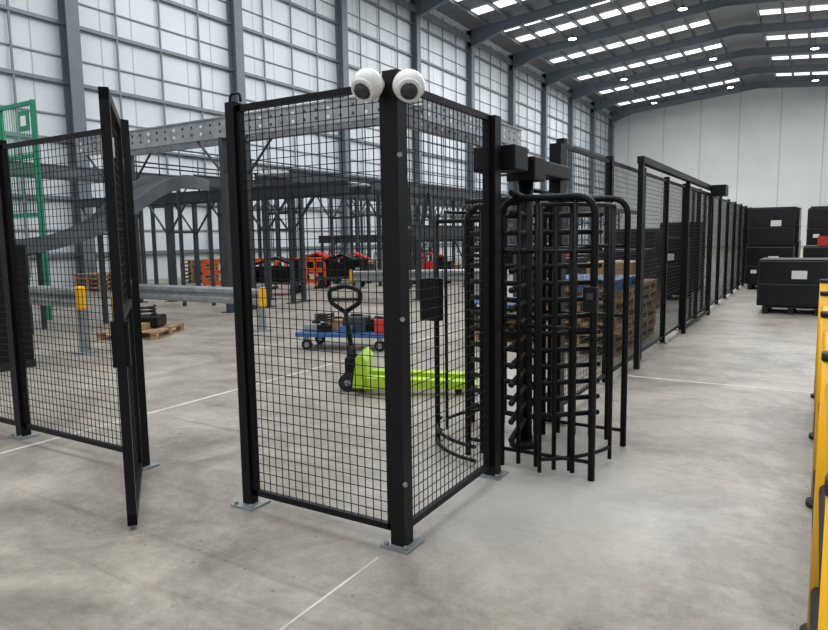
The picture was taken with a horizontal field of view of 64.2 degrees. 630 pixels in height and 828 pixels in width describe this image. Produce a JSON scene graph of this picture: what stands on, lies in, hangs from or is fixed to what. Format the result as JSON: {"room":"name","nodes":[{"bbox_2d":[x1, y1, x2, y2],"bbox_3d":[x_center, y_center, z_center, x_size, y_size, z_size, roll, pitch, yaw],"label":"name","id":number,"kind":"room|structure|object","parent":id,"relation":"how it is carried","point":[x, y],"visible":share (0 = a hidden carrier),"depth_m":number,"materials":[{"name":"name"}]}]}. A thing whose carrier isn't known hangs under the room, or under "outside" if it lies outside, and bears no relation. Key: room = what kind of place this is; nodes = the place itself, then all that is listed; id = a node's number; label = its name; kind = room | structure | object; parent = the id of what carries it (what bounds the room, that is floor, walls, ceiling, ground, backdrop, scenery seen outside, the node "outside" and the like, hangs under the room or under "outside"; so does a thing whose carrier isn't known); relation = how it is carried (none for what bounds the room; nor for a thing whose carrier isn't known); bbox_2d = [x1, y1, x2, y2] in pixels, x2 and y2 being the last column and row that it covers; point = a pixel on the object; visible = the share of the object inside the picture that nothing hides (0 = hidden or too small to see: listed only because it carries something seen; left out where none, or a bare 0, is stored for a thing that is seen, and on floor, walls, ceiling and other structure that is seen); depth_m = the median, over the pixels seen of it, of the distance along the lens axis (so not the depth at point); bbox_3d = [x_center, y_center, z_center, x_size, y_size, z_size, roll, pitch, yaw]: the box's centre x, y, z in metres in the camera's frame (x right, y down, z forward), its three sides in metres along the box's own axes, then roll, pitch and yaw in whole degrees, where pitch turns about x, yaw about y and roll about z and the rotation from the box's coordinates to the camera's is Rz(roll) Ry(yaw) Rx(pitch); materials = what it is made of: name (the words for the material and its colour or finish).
{"room":"warehouse interior","nodes":[
{"label":"warehouse interior","id":0,"kind":"room"},
{"bbox_2d":[0,0,610,285],"bbox_3d":[-0.222,-12.660,45.135,0.300,17.900,103.000,3,8,31],"label":"wall","id":1,"kind":"structure","parent":0,"point":[26,32],"depth_m":30.57,"materials":[{"name":"white metal"}]},
{"bbox_2d":[0,0,616,277],"bbox_3d":[0.087,-12.544,44.960,0.420,16.900,103.000,3,8,31],"label":"wall girts","id":2,"kind":"structure","parent":1,"relation":"attached to","point":[406,4],"depth_m":34.34,"materials":[{"name":"silver metal"}]},
{"bbox_2d":[0,246,817,629],"bbox_3d":[14.899,-2.807,37.286,35.200,0.300,103.300,3,8,31],"label":"floor","id":3,"kind":"structure","parent":0,"point":[702,520],"depth_m":4.07,"materials":[{"name":"concrete"}]},
{"bbox_2d":[0,244,35,371],"bbox_3d":[-5.550,-0.104,8.509,0.900,1.600,0.715,3,8,31],"label":"cabinet","id":4,"kind":"object","parent":3,"relation":"on","point":[2,334],"visible":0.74,"depth_m":8.47,"materials":[{"name":"black metal"}]},
{"bbox_2d":[0,99,52,319],"bbox_3d":[-8.252,-2.159,13.956,1.330,4.500,0.110,3,8,31],"label":"guard","id":5,"kind":"object","parent":3,"relation":"on","point":[23,116],"visible":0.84,"depth_m":13.69,"materials":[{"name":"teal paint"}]},
{"bbox_2d":[29,285,97,353],"bbox_3d":[-7.078,-0.061,10.967,5.650,0.990,0.295,3,8,31],"label":"guard rail","id":6,"kind":"object","parent":3,"relation":"on","point":[76,292],"visible":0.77,"depth_m":9.62,"materials":[{"name":"grey metal"}]},
{"bbox_2d":[57,0,96,285],"bbox_3d":[-12.561,-9.779,24.160,0.600,17.400,0.700,3,8,31],"label":"steel column","id":7,"kind":"structure","parent":3,"relation":"on","point":[70,40],"depth_m":24.27,"materials":[{"name":"metal"}]},
{"bbox_2d":[0,119,159,470],"bbox_3d":[-3.949,-0.223,5.788,4.810,2.420,0.170,3,8,31],"label":"mesh fence","id":8,"kind":"object","parent":3,"relation":"on","point":[22,418],"visible":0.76,"depth_m":5.06,"materials":[{"name":"metal"}]},
{"bbox_2d":[98,86,142,525],"bbox_3d":[-1.761,-0.056,4.027,0.095,2.370,1.034,-3,7,-19],"label":"gate","id":9,"kind":"object","parent":8,"relation":"attached to","point":[122,327],"visible":1,"depth_m":3.62,"materials":[{"name":"black metal"}]},
{"bbox_2d":[74,272,111,291],"bbox_3d":[-10.686,-1.140,22.446,1.032,0.582,1.226,1,7,14],"label":"pallet stack","id":10,"kind":"object","parent":3,"relation":"on","point":[78,278],"visible":0.43,"depth_m":22.00,"materials":[{"name":"brown wood"}]},
{"bbox_2d":[16,175,215,332],"bbox_3d":[-6.597,-1.417,13.467,6.330,3.090,2.930,-7,9,-44],"label":"conveyor","id":11,"kind":"object","parent":3,"relation":"on","point":[146,190],"visible":0.71,"depth_m":13.09,"materials":[{"name":"grey metal"}]},
{"bbox_2d":[96,304,183,340],"bbox_3d":[-4.698,0.093,11.383,1.000,0.518,1.200,-1,7,3],"label":"pallet","id":12,"kind":"object","parent":3,"relation":"on","point":[153,324],"visible":0.52,"depth_m":11.21,"materials":[{"name":"brown wood"}]},
{"bbox_2d":[180,259,219,282],"bbox_3d":[-8.488,-1.759,26.211,1.035,0.874,1.229,1,7,14],"label":"pallet stack","id":13,"kind":"object","parent":3,"relation":"on","point":[191,268],"visible":0.46,"depth_m":25.91,"materials":[{"name":"brown wood"}]},
{"bbox_2d":[139,284,271,331],"bbox_3d":[-4.208,-0.213,12.551,3.900,0.840,0.295,3,8,31],"label":"guard rail","id":14,"kind":"object","parent":3,"relation":"on","point":[210,294],"visible":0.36,"depth_m":12.26,"materials":[{"name":"grey metal"}]},
{"bbox_2d":[76,180,372,306],"bbox_3d":[-5.450,-1.796,17.504,10.000,2.875,1.180,3,8,31],"label":"conveyor","id":15,"kind":"object","parent":3,"relation":"on","point":[193,198],"visible":0.52,"depth_m":16.57,"materials":[{"name":"grey metal"}]},
{"bbox_2d":[202,258,263,286],"bbox_3d":[-5.851,-1.330,21.523,2.030,1.010,0.500,-2,7,-6],"label":"crowd barrier","id":16,"kind":"object","parent":3,"relation":"on","point":[204,261],"visible":0.35,"depth_m":21.42,"materials":[{"name":"orange plastic"}]},
{"bbox_2d":[226,0,245,112],"bbox_3d":[-8.301,-10.653,31.112,0.600,17.400,0.700,3,8,31],"label":"steel column","id":17,"kind":"structure","parent":3,"relation":"on","point":[234,7],"depth_m":30.83,"materials":[{"name":"metal"}]},
{"bbox_2d":[76,96,407,312],"bbox_3d":[-4.394,-2.242,15.149,9.600,4.275,0.980,3,8,31],"label":"frame","id":18,"kind":"object","parent":3,"relation":"on","point":[210,132],"visible":0.66,"depth_m":14.59,"materials":[{"name":"galvanised steel"},{"name":"grey steel"}]},
{"bbox_2d":[255,256,300,293],"bbox_3d":[-4.085,-1.176,19.587,1.640,1.120,0.800,-1,7,3],"label":"cart","id":19,"kind":"object","parent":3,"relation":"on","point":[297,262],"visible":0.42,"depth_m":19.23,"materials":[{"name":"black plastic"}]},
{"bbox_2d":[9,161,548,284],"bbox_3d":[0.478,-4.776,38.031,1.280,3.865,50.000,3,8,31],"label":"conveyor","id":20,"kind":"object","parent":3,"relation":"on","point":[143,174],"visible":0.07,"depth_m":22.64,"materials":[{"name":"metal"}]},
{"bbox_2d":[271,257,326,288],"bbox_3d":[-3.886,-1.376,21.670,2.030,1.010,0.500,-1,7,3],"label":"crowd barrier","id":21,"kind":"object","parent":3,"relation":"on","point":[276,261],"visible":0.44,"depth_m":21.60,"materials":[{"name":"orange plastic"}]},
{"bbox_2d":[135,150,508,283],"bbox_3d":[-0.435,-4.606,33.834,1.100,4.525,32.100,3,8,31],"label":"walkway","id":22,"kind":"object","parent":3,"relation":"on","point":[141,221],"visible":0.12,"depth_m":24.57,"materials":[{"name":"grey metal"}]},
{"bbox_2d":[305,252,340,279],"bbox_3d":[-3.691,-1.858,25.389,1.640,1.120,0.800,1,7,14],"label":"cart","id":23,"kind":"object","parent":3,"relation":"on","point":[318,254],"visible":0.33,"depth_m":25.05,"materials":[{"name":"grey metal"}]},
{"bbox_2d":[295,312,383,351],"bbox_3d":[-0.965,-0.047,9.730,1.418,1.068,0.700,1,7,12],"label":"trolley","id":24,"kind":"object","parent":3,"relation":"on","point":[357,317],"visible":0.56,"depth_m":9.55,"materials":[{"name":"blue metal"}]},
{"bbox_2d":[316,253,366,288],"bbox_3d":[-2.374,-1.460,21.804,1.640,1.120,0.800,0,7,8],"label":"cart","id":25,"kind":"object","parent":3,"relation":"on","point":[348,263],"visible":0.57,"depth_m":21.49,"materials":[{"name":"black plastic"}]},
{"bbox_2d":[335,0,350,253],"bbox_3d":[-4.042,-11.527,38.064,0.600,17.400,0.700,3,8,31],"label":"steel column","id":26,"kind":"structure","parent":3,"relation":"on","point":[340,5],"depth_m":37.75,"materials":[{"name":"metal"}]},
{"bbox_2d":[332,252,376,283],"bbox_3d":[-2.189,-1.721,24.019,1.640,1.120,0.800,-1,7,3],"label":"cart","id":27,"kind":"object","parent":3,"relation":"on","point":[355,254],"visible":0.29,"depth_m":23.73,"materials":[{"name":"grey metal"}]},
{"bbox_2d":[224,69,508,554],"bbox_3d":[-0.243,-0.092,4.107,1.265,2.438,1.340,3,8,31],"label":"cage","id":28,"kind":"object","parent":3,"relation":"on","point":[392,113],"visible":0.99,"depth_m":3.68,"materials":[{"name":"metal"}]},
{"bbox_2d":[351,68,384,101],"bbox_3d":[-0.221,-1.087,3.127,0.155,0.157,0.161,0,7,9],"label":"dome security camera","id":29,"kind":"object","parent":28,"relation":"attached to","point":[367,84],"visible":1,"depth_m":3.07,"materials":[{"name":"white plastic"}]},
{"bbox_2d":[392,69,424,102],"bbox_3d":[-0.026,-1.079,3.114,0.156,0.156,0.162,3,8,31],"label":"dome security camera","id":30,"kind":"object","parent":28,"relation":"attached to","point":[408,85],"visible":1,"depth_m":3.06,"materials":[{"name":"white plastic"}]},
{"bbox_2d":[368,260,376,269],"bbox_3d":[-2.156,-1.849,26.802,1.016,0.728,1.214,1,7,12],"label":"pallet stack","id":31,"kind":"object","parent":3,"relation":"on","point":[370,261],"visible":0.05,"depth_m":26.92,"materials":[{"name":"brown wood"}]},
{"bbox_2d":[169,174,583,286],"bbox_3d":[3.587,-4.313,35.476,1.480,3.445,39.200,3,8,31],"label":"conveyor","id":32,"kind":"object","parent":3,"relation":"on","point":[214,181],"visible":0.09,"depth_m":24.95,"materials":[{"name":"grey metal"}]},
{"bbox_2d":[327,284,478,394],"bbox_3d":[-0.120,0.232,6.951,1.592,1.134,0.524,0,7,4],"label":"truck","id":33,"kind":"object","parent":3,"relation":"on","point":[358,358],"visible":0.72,"depth_m":6.92,"materials":[{"name":"paint"}]},
{"bbox_2d":[0,293,813,629],"bbox_3d":[5.345,-0.505,17.462,29.344,0.002,33.850,-2,7,-12],"label":"joint","id":34,"kind":"object","parent":3,"relation":"on","point":[375,559],"visible":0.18,"depth_m":6.33,"materials":[{"name":"white paint"}]},
{"bbox_2d":[319,235,507,277],"bbox_3d":[-0.298,-2.490,27.588,8.700,1.765,1.080,3,8,31],"label":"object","id":35,"kind":"structure","parent":3,"relation":"on","point":[371,238],"depth_m":28.37,"materials":[{"name":"grey metal"}]},
{"bbox_2d":[349,267,478,298],"bbox_3d":[0.080,-0.861,17.564,3.589,0.840,0.295,0,7,4],"label":"guard rail","id":36,"kind":"object","parent":3,"relation":"on","point":[356,274],"visible":0.28,"depth_m":17.47,"materials":[{"name":"grey metal"}]},
{"bbox_2d":[410,0,422,253],"bbox_3d":[0.218,-12.401,45.016,0.600,17.400,0.700,3,8,31],"label":"steel column","id":37,"kind":"structure","parent":3,"relation":"on","point":[416,28],"depth_m":44.44,"materials":[{"name":"metal"}]},
{"bbox_2d":[412,0,448,19],"bbox_3d":[14.611,-20.382,35.193,34.415,2.949,0.300,3,8,31],"label":"rafter","id":38,"kind":"object","parent":37,"relation":"attached to","point":[424,6],"depth_m":43.59,"materials":[{"name":"grey metal"}]},
{"bbox_2d":[408,188,432,288],"bbox_3d":[-0.043,-2.240,19.915,1.188,3.062,1.290,3,8,31],"label":"support frame","id":39,"kind":"object","parent":3,"relation":"on","point":[411,189],"visible":0.34,"depth_m":20.09,"materials":[{"name":"grey metal"}]},
{"bbox_2d":[413,252,453,283],"bbox_3d":[0.618,-1.673,23.248,1.640,1.120,0.800,-1,7,3],"label":"cart","id":40,"kind":"object","parent":3,"relation":"on","point":[440,255],"visible":0.22,"depth_m":22.94,"materials":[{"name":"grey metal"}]},
{"bbox_2d":[253,170,636,301],"bbox_3d":[6.058,-3.990,32.823,1.480,3.345,37.200,3,8,31],"label":"conveyor","id":41,"kind":"object","parent":3,"relation":"on","point":[445,191],"visible":0.24,"depth_m":19.02,"materials":[{"name":"grey metal"}]},
{"bbox_2d":[407,99,528,296],"bbox_3d":[1.311,-2.343,15.282,0.980,4.275,5.374,3,8,31],"label":"conveyor","id":42,"kind":"object","parent":3,"relation":"on","point":[510,134],"visible":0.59,"depth_m":14.29,"materials":[{"name":"metal"}]},
{"bbox_2d":[466,30,474,253],"bbox_3d":[4.478,-13.275,51.968,0.600,17.400,0.700,3,8,31],"label":"steel column","id":43,"kind":"structure","parent":3,"relation":"on","point":[470,57],"depth_m":51.40,"materials":[{"name":"metal"}]},
{"bbox_2d":[467,0,606,48],"bbox_3d":[18.871,-21.256,42.145,34.415,2.949,0.300,3,8,31],"label":"rafter","id":44,"kind":"object","parent":43,"relation":"attached to","point":[481,34],"depth_m":48.55,"materials":[{"name":"grey metal"}]},
{"bbox_2d":[408,225,569,299],"bbox_3d":[3.103,-2.080,22.902,1.180,1.935,13.500,3,8,31],"label":"support frame","id":45,"kind":"structure","parent":3,"relation":"on","point":[461,230],"depth_m":17.58,"materials":[{"name":"grey metal"}]},
{"bbox_2d":[507,254,512,263],"bbox_3d":[3.802,-2.281,28.060,1.640,1.120,0.800,0,7,8],"label":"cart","id":46,"kind":"object","parent":3,"relation":"on","point":[509,257],"visible":0.02,"depth_m":27.78,"materials":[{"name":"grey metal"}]},
{"bbox_2d":[475,297,547,340],"bbox_3d":[1.608,0.058,10.598,1.091,0.582,1.262,3,8,31],"label":"pallet stack","id":47,"kind":"object","parent":3,"relation":"on","point":[508,304],"visible":0.02,"depth_m":10.31,"materials":[{"name":"brown wood"}]},
{"bbox_2d":[508,54,515,244],"bbox_3d":[8.738,-14.149,58.920,0.600,17.400,0.700,3,8,31],"label":"steel column","id":48,"kind":"structure","parent":3,"relation":"on","point":[512,76],"depth_m":58.29,"materials":[{"name":"metal"}]},
{"bbox_2d":[509,0,801,70],"bbox_3d":[23.131,-22.130,49.097,34.415,2.949,0.300,3,8,31],"label":"rafter","id":49,"kind":"object","parent":48,"relation":"attached to","point":[522,58],"depth_m":52.50,"materials":[{"name":"grey metal"}]},
{"bbox_2d":[420,143,630,481],"bbox_3d":[0.874,-0.177,5.032,1.419,2.360,1.557,3,8,31],"label":"turnstile","id":50,"kind":"object","parent":3,"relation":"on","point":[520,168],"visible":0.88,"depth_m":4.77,"materials":[{"name":"metal"}]},
{"bbox_2d":[541,73,547,190],"bbox_3d":[12.997,-15.023,65.872,0.600,17.400,0.700,3,8,31],"label":"steel column","id":51,"kind":"structure","parent":3,"relation":"on","point":[544,104],"depth_m":65.38,"materials":[{"name":"metal"}]},
{"bbox_2d":[543,19,827,87],"bbox_3d":[27.390,-23.004,56.049,34.415,2.949,0.300,3,8,31],"label":"rafter","id":52,"kind":"object","parent":51,"relation":"attached to","point":[553,77],"depth_m":57.86,"materials":[{"name":"grey metal"}]},
{"bbox_2d":[533,257,587,297],"bbox_3d":[3.179,-0.691,14.478,1.018,1.125,1.200,3,8,30],"label":"load","id":53,"kind":"object","parent":3,"relation":"on","point":[582,258],"visible":0.02,"depth_m":14.16,"materials":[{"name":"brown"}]},
{"bbox_2d":[567,89,573,243],"bbox_3d":[17.257,-15.897,72.824,0.600,17.400,0.700,3,8,31],"label":"steel column","id":54,"kind":"structure","parent":3,"relation":"on","point":[571,106],"depth_m":72.33,"materials":[{"name":"metal"}]},
{"bbox_2d":[546,274,634,356],"bbox_3d":[2.544,-0.037,9.403,1.097,1.020,1.290,3,8,31],"label":"pallet stack","id":55,"kind":"object","parent":3,"relation":"on","point":[619,277],"visible":0.13,"depth_m":9.05,"materials":[{"name":"brown wood"}]},
{"bbox_2d":[589,101,595,243],"bbox_3d":[21.517,-16.771,79.776,0.600,17.400,0.700,3,8,31],"label":"steel column","id":56,"kind":"structure","parent":3,"relation":"on","point":[593,117],"depth_m":79.26,"materials":[{"name":"metal"}]},
{"bbox_2d":[608,113,613,155],"bbox_3d":[25.776,-17.646,86.728,0.600,17.400,0.700,3,8,31],"label":"steel column","id":57,"kind":"structure","parent":3,"relation":"on","point":[611,126],"depth_m":86.06,"materials":[{"name":"metal"}]},
{"bbox_2d":[580,279,657,337],"bbox_3d":[3.236,-0.115,10.611,1.073,0.874,1.288,3,8,31],"label":"pallet stack","id":58,"kind":"object","parent":3,"relation":"on","point":[648,286],"visible":0.12,"depth_m":10.47,"materials":[{"name":"brown wood"}]},
{"bbox_2d":[586,260,635,274],"bbox_3d":[3.217,-0.713,10.560,0.700,0.304,0.800,3,8,31],"label":"cardboard box","id":59,"kind":"object","parent":58,"relation":"on","point":[617,263],"visible":0.29,"depth_m":10.15,"materials":[{"name":"brown cardboard"}]},
{"bbox_2d":[589,249,654,305],"bbox_3d":[4.026,-0.607,12.791,1.018,1.325,1.200,3,8,31],"label":"load","id":60,"kind":"object","parent":3,"relation":"on","point":[632,251],"visible":0.02,"depth_m":12.37,"materials":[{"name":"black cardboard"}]},
{"bbox_2d":[616,228,661,308],"bbox_3d":[4.891,-1.029,14.566,1.018,1.725,1.200,3,8,30],"label":"load","id":61,"kind":"object","parent":3,"relation":"on","point":[621,239],"visible":0.08,"depth_m":14.09,"materials":[{"name":"black"}]},
{"bbox_2d":[557,138,751,411],"bbox_3d":[7.237,-1.520,15.479,0.170,2.420,23.120,3,8,31],"label":"fence","id":62,"kind":"object","parent":3,"relation":"on","point":[631,190],"visible":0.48,"depth_m":9.32,"materials":[{"name":"metal"}]},
{"bbox_2d":[666,237,690,298],"bbox_3d":[6.362,-1.186,16.594,1.018,1.525,1.200,3,8,29],"label":"load","id":63,"kind":"object","parent":3,"relation":"on","point":[678,241],"visible":0.1,"depth_m":16.00,"materials":[{"name":"black plastic"}]},
{"bbox_2d":[633,156,728,368],"bbox_3d":[4.349,-0.915,10.313,0.330,2.500,6.200,3,8,31],"label":"gate","id":64,"kind":"object","parent":3,"relation":"on","point":[642,161],"visible":1,"depth_m":10.63,"materials":[{"name":"black metal"}]},
{"bbox_2d":[661,222,702,291],"bbox_3d":[7.572,-1.656,18.742,1.018,1.925,1.200,3,8,30],"label":"load","id":65,"kind":"object","parent":3,"relation":"on","point":[679,227],"visible":0.04,"depth_m":18.24,"materials":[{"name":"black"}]},
{"bbox_2d":[744,245,794,289],"bbox_3d":[10.241,-1.376,19.020,1.218,1.225,1.221,3,8,32],"label":"load","id":66,"kind":"object","parent":3,"relation":"on","point":[753,254],"visible":0.56,"depth_m":18.66,"materials":[{"name":"black plastic"}]},
{"bbox_2d":[747,206,795,245],"bbox_3d":[10.223,-2.527,18.883,1.168,1.067,1.164,3,8,29],"label":"load","id":67,"kind":"object","parent":66,"relation":"on","point":[767,226],"visible":1,"depth_m":18.39,"materials":[{"name":"black plastic"}]},
{"bbox_2d":[756,258,827,315],"bbox_3d":[7.679,-0.604,13.373,1.218,1.075,1.218,3,8,33],"label":"load","id":68,"kind":"object","parent":3,"relation":"on","point":[793,284],"visible":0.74,"depth_m":12.89,"materials":[{"name":"black plastic"},{"name":"paper"}]},
{"bbox_2d":[796,240,800,257],"bbox_3d":[12.360,-1.850,22.379,1.218,1.325,1.218,4,8,33],"label":"load","id":69,"kind":"object","parent":3,"relation":"on","point":[798,242],"visible":0.07,"depth_m":21.56,"materials":[{"name":"grey plastic"}]},
{"bbox_2d":[796,207,801,239],"bbox_3d":[12.340,-3.050,22.236,1.168,1.067,1.162,3,8,33],"label":"load","id":70,"kind":"object","parent":69,"relation":"on","point":[798,232],"visible":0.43,"depth_m":21.50,"materials":[{"name":"black plastic"}]},
{"bbox_2d":[799,279,827,629],"bbox_3d":[2.378,0.553,3.803,0.160,1.150,6.160,3,8,31],"label":"barrier","id":71,"kind":"object","parent":3,"relation":"on","point":[817,615],"visible":1,"depth_m":2.51,"materials":[{"name":"yellow plastic"}]},
{"bbox_2d":[803,245,827,257],"bbox_3d":[9.920,-1.012,15.723,1.168,1.275,1.218,3,8,32],"label":"load","id":72,"kind":"object","parent":3,"relation":"on","point":[809,251],"visible":0.12,"depth_m":15.34,"materials":[{"name":"black plastic"}]},
{"bbox_2d":[817,236,827,245],"bbox_3d":[9.922,-1.759,15.638,0.620,0.222,0.420,3,8,31],"label":"crate","id":73,"kind":"object","parent":72,"relation":"on","point":[822,240],"visible":1,"depth_m":15.57,"materials":[{"name":"plastic"}]},
{"bbox_3d":[11.073,-1.572,20.376,1.218,1.275,1.226,3,8,30],"label":"load","id":74,"kind":"object","parent":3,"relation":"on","visible":0},
{"bbox_2d":[794,207,797,242],"bbox_3d":[11.053,-2.747,20.234,1.168,1.067,1.169,3,8,29],"label":"load","id":75,"kind":"object","parent":74,"relation":"on","point":[795,226],"visible":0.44,"depth_m":19.46,"materials":[{"name":"black plastic"}]},
{"bbox_3d":[11.687,-1.325,18.610,1.218,1.175,1.219,3,8,31],"label":"load","id":76,"kind":"object","parent":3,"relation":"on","visible":0},
{"bbox_2d":[806,208,827,244],"bbox_3d":[11.670,-2.451,18.478,1.168,1.067,1.165,3,8,31],"label":"load","id":77,"kind":"object","parent":76,"relation":"on","point":[817,219],"visible":0.82,"depth_m":18.17,"materials":[{"name":"black plastic"}]},
{"bbox_3d":[12.563,-1.543,19.939,1.218,1.275,1.227,3,8,30],"label":"load","id":78,"kind":"object","parent":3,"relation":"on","visible":0},
{"bbox_2d":[811,206,827,207],"bbox_3d":[12.541,-2.718,19.796,1.168,1.067,1.162,3,8,33],"label":"load","id":79,"kind":"object","parent":78,"relation":"on","point":[811,206],"visible":0.11,"depth_m":19.45,"materials":[{"name":"black plastic"}]},
{"bbox_2d":[449,0,811,109],"bbox_3d":[14.547,-21.165,35.016,31.220,1.500,103.000,3,8,31],"label":"roof","id":80,"kind":"structure","parent":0,"point":[453,2],"depth_m":56.65,"materials":[{"name":"white plastic"}]},
{"bbox_2d":[435,0,827,111],"bbox_3d":[14.543,-21.438,34.984,34.600,1.850,103.000,3,8,31],"label":"ceiling","id":81,"kind":"structure","parent":0,"point":[726,17],"depth_m":57.62,"materials":[{"name":"grey metal"}]},
{"bbox_2d":[568,17,576,39],"bbox_3d":[12.253,-22.166,51.040,0.640,1.610,0.640,3,8,31],"label":"lamp","id":82,"kind":"object","parent":81,"relation":"hanging from","point":[572,37],"visible":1,"depth_m":50.98,"materials":[{"name":"grey metal"}]},
{"bbox_2d":[456,0,827,104],"bbox_3d":[16.728,-21.722,38.564,30.863,1.274,86.480,3,8,31],"label":"sheets","id":83,"kind":"object","parent":81,"relation":"attached to","point":[502,3],"visible":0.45,"depth_m":57.80,"materials":[{"name":"white plastic"}]},
{"bbox_2d":[678,3,686,10],"bbox_3d":[19.077,-22.520,46.814,0.640,1.610,0.640,3,8,31],"label":"lamp","id":84,"kind":"object","parent":81,"relation":"hanging from","point":[682,7],"visible":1,"depth_m":46.74,"materials":[{"name":"grey metal"}]},
{"bbox_2d":[709,41,716,59],"bbox_3d":[27.389,-24.225,60.379,0.640,1.610,0.640,3,8,31],"label":"lamp","id":85,"kind":"object","parent":81,"relation":"hanging from","point":[712,57],"visible":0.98,"depth_m":60.31,"materials":[{"name":"grey metal"}]},
{"bbox_2d":[811,33,818,49],"bbox_3d":[34.228,-23.532,56.275,0.640,1.610,0.640,3,8,31],"label":"lamp","id":86,"kind":"object","parent":81,"relation":"hanging from","point":[814,47],"visible":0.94,"depth_m":56.26,"materials":[{"name":"grey metal"}]},
{"bbox_2d":[569,44,827,101],"bbox_3d":[31.650,-23.878,63.001,34.415,2.949,0.300,3,8,31],"label":"rafter","id":87,"kind":"object","parent":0,"point":[578,92],"depth_m":65.01,"materials":[{"name":"grey metal"}]},
{"bbox_2d":[591,63,827,113],"bbox_3d":[35.910,-24.752,69.953,34.415,2.949,0.300,3,8,31],"label":"rafter","id":88,"kind":"object","parent":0,"point":[604,103],"depth_m":71.91,"materials":[{"name":"grey metal"}]},
{"bbox_2d":[610,79,827,122],"bbox_3d":[40.170,-25.626,76.905,34.415,2.949,0.300,3,8,31],"label":"rafter","id":89,"kind":"object","parent":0,"point":[620,114],"depth_m":78.93,"materials":[{"name":"grey metal"}]},
{"bbox_2d":[613,86,827,245],"bbox_3d":[41.507,-18.030,79.813,34.600,19.300,0.300,3,8,31],"label":"wall","id":90,"kind":"structure","parent":0,"point":[769,146],"depth_m":80.31,"materials":[{"name":"white metal"}]}
]}

